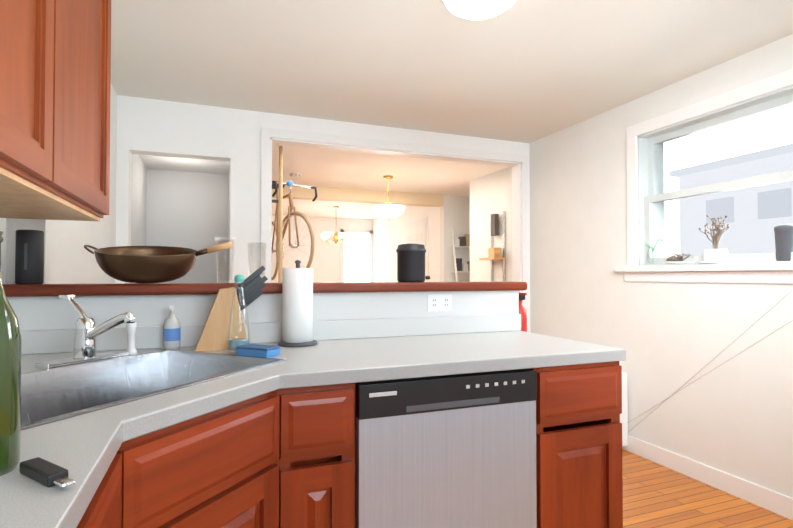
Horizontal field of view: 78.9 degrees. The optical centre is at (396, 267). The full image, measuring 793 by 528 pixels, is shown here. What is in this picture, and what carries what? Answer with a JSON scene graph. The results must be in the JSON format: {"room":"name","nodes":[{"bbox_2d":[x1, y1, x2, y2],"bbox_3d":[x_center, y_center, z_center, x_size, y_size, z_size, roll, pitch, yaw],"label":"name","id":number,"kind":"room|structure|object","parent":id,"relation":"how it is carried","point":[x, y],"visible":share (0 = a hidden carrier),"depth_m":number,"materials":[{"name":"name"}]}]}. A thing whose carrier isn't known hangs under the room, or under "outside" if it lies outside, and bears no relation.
{"room":"kitchen","nodes":[
{"label":"kitchen","id":0,"kind":"room"},
{"bbox_2d":[0,84,116,283],"bbox_3d":[-1.038,0.013,0.748,0.240,2.350,5.220,0,-1,-21],"label":"wall","id":1,"kind":"structure","parent":0,"point":[69,258],"depth_m":2.15,"materials":[{"name":"beige paint"}]},
{"bbox_2d":[0,0,71,199],"bbox_3d":[-0.838,-0.652,0.741,0.360,0.920,0.783,0,-1,-21],"label":"upper cabinet","id":2,"kind":"object","parent":1,"relation":"attached to","point":[55,73],"depth_m":1.03,"materials":[{"name":"brown wood"}]},
{"bbox_2d":[0,0,110,220],"bbox_3d":[-1.062,-0.643,1.328,0.360,0.920,0.730,0,-1,-21],"label":"upper cabinet","id":3,"kind":"object","parent":1,"relation":"attached to","point":[91,19],"depth_m":1.49,"materials":[{"name":"brown wood"}]},
{"bbox_2d":[131,154,229,282],"bbox_3d":[-1.623,0.064,3.896,0.980,2.350,1.080,0,-1,-21],"label":"niche","id":4,"kind":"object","parent":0,"point":[180,202],"depth_m":4.26,"materials":[{"name":"grey paint"}]},
{"bbox_2d":[7,290,518,330],"bbox_3d":[-0.402,0.656,2.009,2.097,1.105,0.100,0,-1,-21],"label":"wall","id":5,"kind":"structure","parent":0,"point":[44,313],"depth_m":1.91,"materials":[{"name":"paint"}]},
{"bbox_2d":[3,282,526,296],"bbox_3d":[-0.394,0.084,2.029,2.120,0.040,0.205,0,-1,-21],"label":"ledge cap","id":6,"kind":"object","parent":5,"relation":"on","point":[39,290],"visible":0.79,"depth_m":1.81,"materials":[{"name":"brown wood"}]},
{"bbox_2d":[15,230,43,283],"bbox_3d":[-1.287,-0.037,1.691,0.080,0.188,0.081,0,-1,-21],"label":"speaker","id":7,"kind":"object","parent":6,"relation":"on","point":[29,256],"visible":1,"depth_m":1.66},
{"bbox_2d":[84,242,231,282],"bbox_3d":[-0.892,-0.022,1.830,0.504,0.161,0.342,0,-1,-21],"label":"wok","id":8,"kind":"object","parent":6,"relation":"on","point":[145,264],"visible":1,"depth_m":1.72,"materials":[{"name":"brown metal"}]},
{"bbox_2d":[215,237,235,282],"bbox_3d":[-0.700,-0.031,1.968,0.084,0.185,0.084,0,-1,-21],"label":"glass","id":9,"kind":"object","parent":6,"relation":"on","point":[217,257],"visible":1,"depth_m":1.96,"materials":[{"name":"clear glass"}]},
{"bbox_2d":[247,242,266,282],"bbox_3d":[-0.577,-0.020,1.990,0.080,0.165,0.080,0,-1,-21],"label":"glass","id":10,"kind":"object","parent":6,"relation":"on","point":[255,257],"visible":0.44,"depth_m":1.97,"materials":[{"name":"clear glass"}]},
{"bbox_2d":[396,243,429,281],"bbox_3d":[0.076,-0.022,2.214,0.157,0.176,0.138,0,-1,-21],"label":"canister","id":11,"kind":"object","parent":6,"relation":"on","point":[410,262],"visible":1,"depth_m":2.15,"materials":[{"name":"grey"}]},
{"bbox_2d":[20,314,520,354],"bbox_3d":[0.170,0.234,0.521,2.096,0.080,3.100,0,-1,-21],"label":"backsplash","id":12,"kind":"structure","parent":5,"relation":"attached to","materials":[{"name":"grey laminate"}]},
{"bbox_2d":[428,294,451,311],"bbox_3d":[0.198,0.159,2.188,0.120,0.076,0.008,0,-1,-21],"label":"electrical outlet plate","id":13,"kind":"object","parent":5,"relation":"attached to","point":[439,302],"visible":1,"depth_m":2.19,"materials":[{"name":"white plastic"}]},
{"bbox_2d":[519,293,526,331],"bbox_3d":[0.614,0.322,2.398,0.076,0.395,0.090,0,-1,-21],"label":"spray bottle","id":14,"kind":"object","parent":5,"relation":"attached to","point":[522,310],"visible":0.23,"depth_m":2.38,"materials":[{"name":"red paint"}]},
{"bbox_2d":[271,215,370,282],"bbox_3d":[-3.309,0.148,9.054,6.220,2.350,0.120,0,-1,-21],"label":"wall","id":15,"kind":"structure","parent":0,"point":[326,263],"depth_m":9.67,"materials":[{"name":"white paint"}]},
{"bbox_2d":[341,229,372,281],"bbox_3d":[-0.816,0.002,9.928,0.680,1.570,0.026,0,-1,-21],"label":"window panel","id":16,"kind":"object","parent":15,"relation":"attached to","point":[357,257],"visible":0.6,"depth_m":9.93,"materials":[{"name":"white"}]},
{"bbox_2d":[115,95,529,331],"bbox_3d":[-0.348,0.061,3.742,3.670,2.350,0.120,0,-1,-21],"label":"wall","id":17,"kind":"structure","parent":0,"point":[152,127],"depth_m":3.38,"materials":[{"name":"white paint"}]},
{"bbox_2d":[260,127,528,331],"bbox_3d":[0.075,0.121,3.893,2.280,2.235,0.138,0,-1,-21],"label":"trim","id":18,"kind":"structure","parent":17,"relation":"attached to","point":[518,163],"depth_m":3.88,"materials":[{"name":"white wood"}]},
{"bbox_2d":[272,185,443,206],"bbox_3d":[-1.137,-0.991,6.391,3.840,0.160,0.160,0,-1,-21],"label":"header beam","id":19,"kind":"structure","parent":0,"point":[369,196],"depth_m":6.58,"materials":[{"name":"beige"}]},
{"bbox_2d":[371,195,450,281],"bbox_3d":[0.155,0.140,8.538,0.120,2.350,3.279,0,-1,-21],"label":"wall","id":20,"kind":"structure","parent":0,"point":[387,234],"depth_m":7.97,"materials":[{"name":"white paint"}]},
{"bbox_2d":[405,217,427,281],"bbox_3d":[0.308,0.259,7.910,0.039,2.090,0.940,0,-1,-21],"label":"door","id":21,"kind":"structure","parent":20,"relation":"in","point":[416,231],"depth_m":7.74,"materials":[{"name":"white wood"}]},
{"bbox_2d":[111,0,792,218],"bbox_3d":[-1.035,-1.139,4.045,6.870,0.060,11.500,0,-1,-21],"label":"ceiling","id":22,"kind":"structure","parent":0,"point":[526,71],"depth_m":2.66,"materials":[{"name":"paint"}]},
{"bbox_2d":[289,172,300,176],"bbox_3d":[-1.166,-1.066,5.546,0.130,0.035,0.130,0,-1,-21],"label":"smoke detector","id":23,"kind":"object","parent":22,"relation":"attached to","point":[293,174],"visible":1,"depth_m":5.50,"materials":[{"name":"white plastic"}]},
{"bbox_2d":[320,206,351,243],"bbox_3d":[-1.005,-0.711,8.172,0.538,0.659,0.558,0,-1,-21],"label":"chandelier","id":24,"kind":"object","parent":22,"relation":"hanging from","point":[336,236],"visible":1,"depth_m":8.13,"materials":[{"name":"white glass"}]},
{"bbox_2d":[370,175,405,219],"bbox_3d":[-0.100,-0.819,5.694,0.420,0.524,0.420,0,-1,-21],"label":"pendant lamp","id":25,"kind":"object","parent":22,"relation":"hanging from","point":[387,209],"visible":1,"depth_m":5.58,"materials":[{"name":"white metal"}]},
{"bbox_2d":[440,0,515,19],"bbox_3d":[0.343,-1.095,1.969,0.340,0.093,0.340,0,-1,-21],"label":"ceiling light","id":26,"kind":"object","parent":22,"relation":"attached to","point":[476,9],"visible":1,"depth_m":1.97,"materials":[{"name":"white glass"}]},
{"bbox_2d":[451,195,466,281],"bbox_3d":[1.019,0.117,7.177,0.480,2.350,0.120,0,-1,-21],"label":"wall","id":27,"kind":"structure","parent":0,"point":[461,216],"depth_m":7.09,"materials":[{"name":"white paint"}]},
{"bbox_2d":[467,167,511,281],"bbox_3d":[1.254,0.086,5.276,0.120,2.350,1.600,0,-1,-21],"label":"wall","id":28,"kind":"structure","parent":0,"point":[491,193],"depth_m":5.61,"materials":[{"name":"white paint"}]},
{"bbox_2d":[479,211,505,281],"bbox_3d":[1.071,0.198,5.359,0.159,1.630,0.310,0,-1,-21],"label":"wall rack","id":29,"kind":"object","parent":28,"relation":"attached to","point":[494,253],"visible":0.44,"depth_m":5.28,"materials":[{"name":"white"}]},
{"bbox_2d":[529,34,792,497],"bbox_3d":[2.174,0.033,1.978,0.220,2.350,5.220,0,-1,-21],"label":"wall","id":30,"kind":"structure","parent":0,"point":[733,416],"depth_m":2.99,"materials":[{"name":"beige paint"}]},
{"bbox_2d":[620,372,627,446],"bbox_3d":[1.345,0.957,3.583,0.137,0.485,0.800,0,-1,-21],"label":"radiator","id":31,"kind":"object","parent":30,"relation":"attached to","point":[624,418],"visible":0.02,"depth_m":3.23,"materials":[{"name":"white metal"}]},
{"bbox_2d":[615,263,792,283],"bbox_3d":[1.855,0.032,2.519,0.160,0.100,1.680,0,-1,-21],"label":"window sill","id":32,"kind":"structure","parent":30,"relation":"attached to","point":[775,273],"depth_m":2.66,"materials":[{"name":"white wood"}]},
{"bbox_2d":[646,240,663,263],"bbox_3d":[1.662,-0.103,3.107,0.085,0.163,0.133,0,-1,-21],"label":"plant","id":33,"kind":"object","parent":32,"relation":"on","point":[658,255],"visible":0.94,"depth_m":3.11,"materials":[{"name":"green plant"}]},
{"bbox_2d":[666,253,694,263],"bbox_3d":[1.735,-0.057,2.930,0.184,0.064,0.184,0,-1,-21],"label":"plate","id":34,"kind":"object","parent":32,"relation":"on","point":[679,260],"visible":0.85,"depth_m":2.90,"materials":[{"name":"white ceramic"}]},
{"bbox_2d":[698,215,729,262],"bbox_3d":[1.806,-0.165,2.734,0.170,0.274,0.170,0,-1,-21],"label":"pot","id":35,"kind":"object","parent":32,"relation":"on","point":[715,254],"visible":0.92,"depth_m":2.70,"materials":[{"name":"white ceramic"}]},
{"bbox_2d":[774,225,792,260],"bbox_3d":[1.940,-0.123,2.410,0.084,0.180,0.084,0,-1,-21],"label":"tumbler","id":36,"kind":"object","parent":32,"relation":"on","point":[783,234],"visible":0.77,"depth_m":2.38,"materials":[{"name":"grey glass"}]},
{"bbox_2d":[622,435,792,519],"bbox_3d":[2.059,1.157,1.915,0.025,0.100,4.980,0,-1,-21],"label":"baseboard","id":37,"kind":"structure","parent":30,"relation":"attached to","point":[767,499],"depth_m":2.65,"materials":[{"name":"white wood"}]},
{"bbox_2d":[626,69,792,266],"bbox_3d":[1.946,-0.488,2.562,0.235,0.940,1.570,0,-1,-21],"label":"window","id":38,"kind":"structure","parent":30,"relation":"in","point":[647,196],"depth_m":2.96,"materials":[{"name":"white wood"}]},
{"bbox_2d":[628,290,792,430],"bbox_3d":[1.758,0.648,2.740,0.003,1.107,1.322,0,-1,-21],"label":"wires","id":39,"kind":"object","parent":30,"relation":"attached to","point":[713,359],"visible":0.69,"depth_m":2.67,"materials":[{"name":"grey"}]},
{"bbox_2d":[622,449,792,527],"bbox_3d":[-1.035,1.266,4.005,6.870,0.050,11.500,0,-1,-21],"label":"floor","id":40,"kind":"structure","parent":0,"point":[656,495],"depth_m":2.48,"materials":[{"name":"brown wood"}]},
{"bbox_2d":[105,389,308,527],"bbox_3d":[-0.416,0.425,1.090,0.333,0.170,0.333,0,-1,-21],"label":"base cabinet","id":41,"kind":"object","parent":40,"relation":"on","point":[281,458],"depth_m":1.10,"materials":[{"name":"brown wood"}]},
{"bbox_2d":[0,295,625,527],"bbox_3d":[0.170,0.271,0.520,2.096,0.405,3.100,0,-1,-21],"label":"countertop","id":42,"kind":"structure","parent":41,"relation":"on","point":[93,397],"depth_m":1.46,"materials":[{"name":"stone"}]},
{"bbox_2d":[0,231,21,475],"bbox_3d":[-0.555,0.112,0.653,0.075,0.327,0.075,0,-1,-21],"label":"olive oil bottle","id":43,"kind":"object","parent":42,"relation":"on","point":[10,377],"visible":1,"depth_m":0.65,"materials":[{"name":"green glass"}]},
{"bbox_2d":[20,457,74,487],"bbox_3d":[-0.451,0.267,0.625,0.112,0.016,0.024,-1,-1,32],"label":"adapter","id":44,"kind":"object","parent":42,"relation":"on","point":[44,472],"visible":1,"depth_m":0.62,"materials":[{"name":"black plastic"}]},
{"bbox_2d":[35,295,135,369],"bbox_3d":[-0.927,0.186,1.468,0.264,0.205,0.264,0,-1,-21],"label":"faucet","id":45,"kind":"object","parent":42,"relation":"on","point":[85,356],"depth_m":1.46,"materials":[{"name":"silver metal"}]},
{"bbox_2d":[21,349,286,429],"bbox_3d":[-0.730,0.384,1.254,0.901,0.205,0.901,0,-1,-21],"label":"sink basin","id":46,"kind":"object","parent":42,"relation":"in","point":[131,389],"depth_m":1.34,"materials":[{"name":"silver metal"}]},
{"bbox_2d":[163,306,180,349],"bbox_3d":[-0.814,0.216,1.748,0.057,0.155,0.064,0,-1,-21],"label":"soap dispenser","id":47,"kind":"object","parent":42,"relation":"on","point":[171,333],"visible":0.96,"depth_m":1.73,"materials":[{"name":"white plastic"}]},
{"bbox_2d":[195,266,267,350],"bbox_3d":[-0.604,0.143,1.774,0.250,0.302,0.100,0,-1,-21],"label":"knife block","id":48,"kind":"object","parent":42,"relation":"on","point":[215,333],"visible":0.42,"depth_m":1.72,"materials":[{"name":"brown wood"}]},
{"bbox_2d":[227,275,249,353],"bbox_3d":[-0.541,0.158,1.655,0.076,0.268,0.076,0,-1,-21],"label":"clear bottle","id":49,"kind":"object","parent":42,"relation":"on","point":[233,344],"visible":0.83,"depth_m":1.64,"materials":[{"name":"clear glass"}]},
{"bbox_2d":[236,344,279,357],"bbox_3d":[-0.461,0.276,1.607,0.130,0.030,0.070,0,-1,24],"label":"sponge","id":50,"kind":"object","parent":42,"relation":"on","point":[260,350],"visible":0.98,"depth_m":1.58,"materials":[{"name":"blue"}]},
{"bbox_2d":[278,260,316,346],"bbox_3d":[-0.381,0.133,1.859,0.150,0.325,0.150,0,-1,-21],"label":"paper towel holder","id":51,"kind":"object","parent":42,"relation":"on","point":[297,306],"visible":1,"depth_m":1.81,"materials":[{"name":"grey paper"}]},
{"bbox_2d":[355,368,536,527],"bbox_3d":[0.074,0.763,1.746,0.608,0.842,0.588,0,-1,-21],"label":"dishwasher","id":52,"kind":"object","parent":41,"relation":"in","point":[452,451],"visible":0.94,"depth_m":1.47,"materials":[{"name":"grey metal"}]},
{"bbox_2d":[278,146,282,282],"bbox_3d":[-1.052,0.072,4.361,0.100,2.350,0.100,0,-1,-21],"label":"stand pole","id":53,"kind":"object","parent":40,"relation":"on","point":[280,222],"visible":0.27,"depth_m":4.36,"materials":[{"name":"brown wood"}]},
{"bbox_2d":[271,180,317,279],"bbox_3d":[-1.783,-0.406,5.096,1.712,1.091,1.689,0,-1,-21],"label":"bicycle","id":54,"kind":"object","parent":53,"relation":"hanging from","point":[291,207],"visible":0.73,"depth_m":4.87,"materials":[{"name":"beige metal"}]},
{"bbox_2d":[451,228,469,281],"bbox_3d":[1.024,0.357,6.852,0.372,1.867,0.447,0,-1,-21],"label":"bookcase","id":55,"kind":"object","parent":40,"relation":"on","point":[462,242],"visible":0.27,"depth_m":6.94,"materials":[{"name":"white wood"}]},
{"label":"outside","id":56,"kind":"structure","parent":0,"visible":0},
{"bbox_2d":[664,105,792,256],"bbox_3d":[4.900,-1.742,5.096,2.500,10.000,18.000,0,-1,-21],"label":"window pane","id":57,"kind":"structure","parent":56,"point":[722,143],"depth_m":5.52,"materials":[{"name":"clear glass"}]}
]}

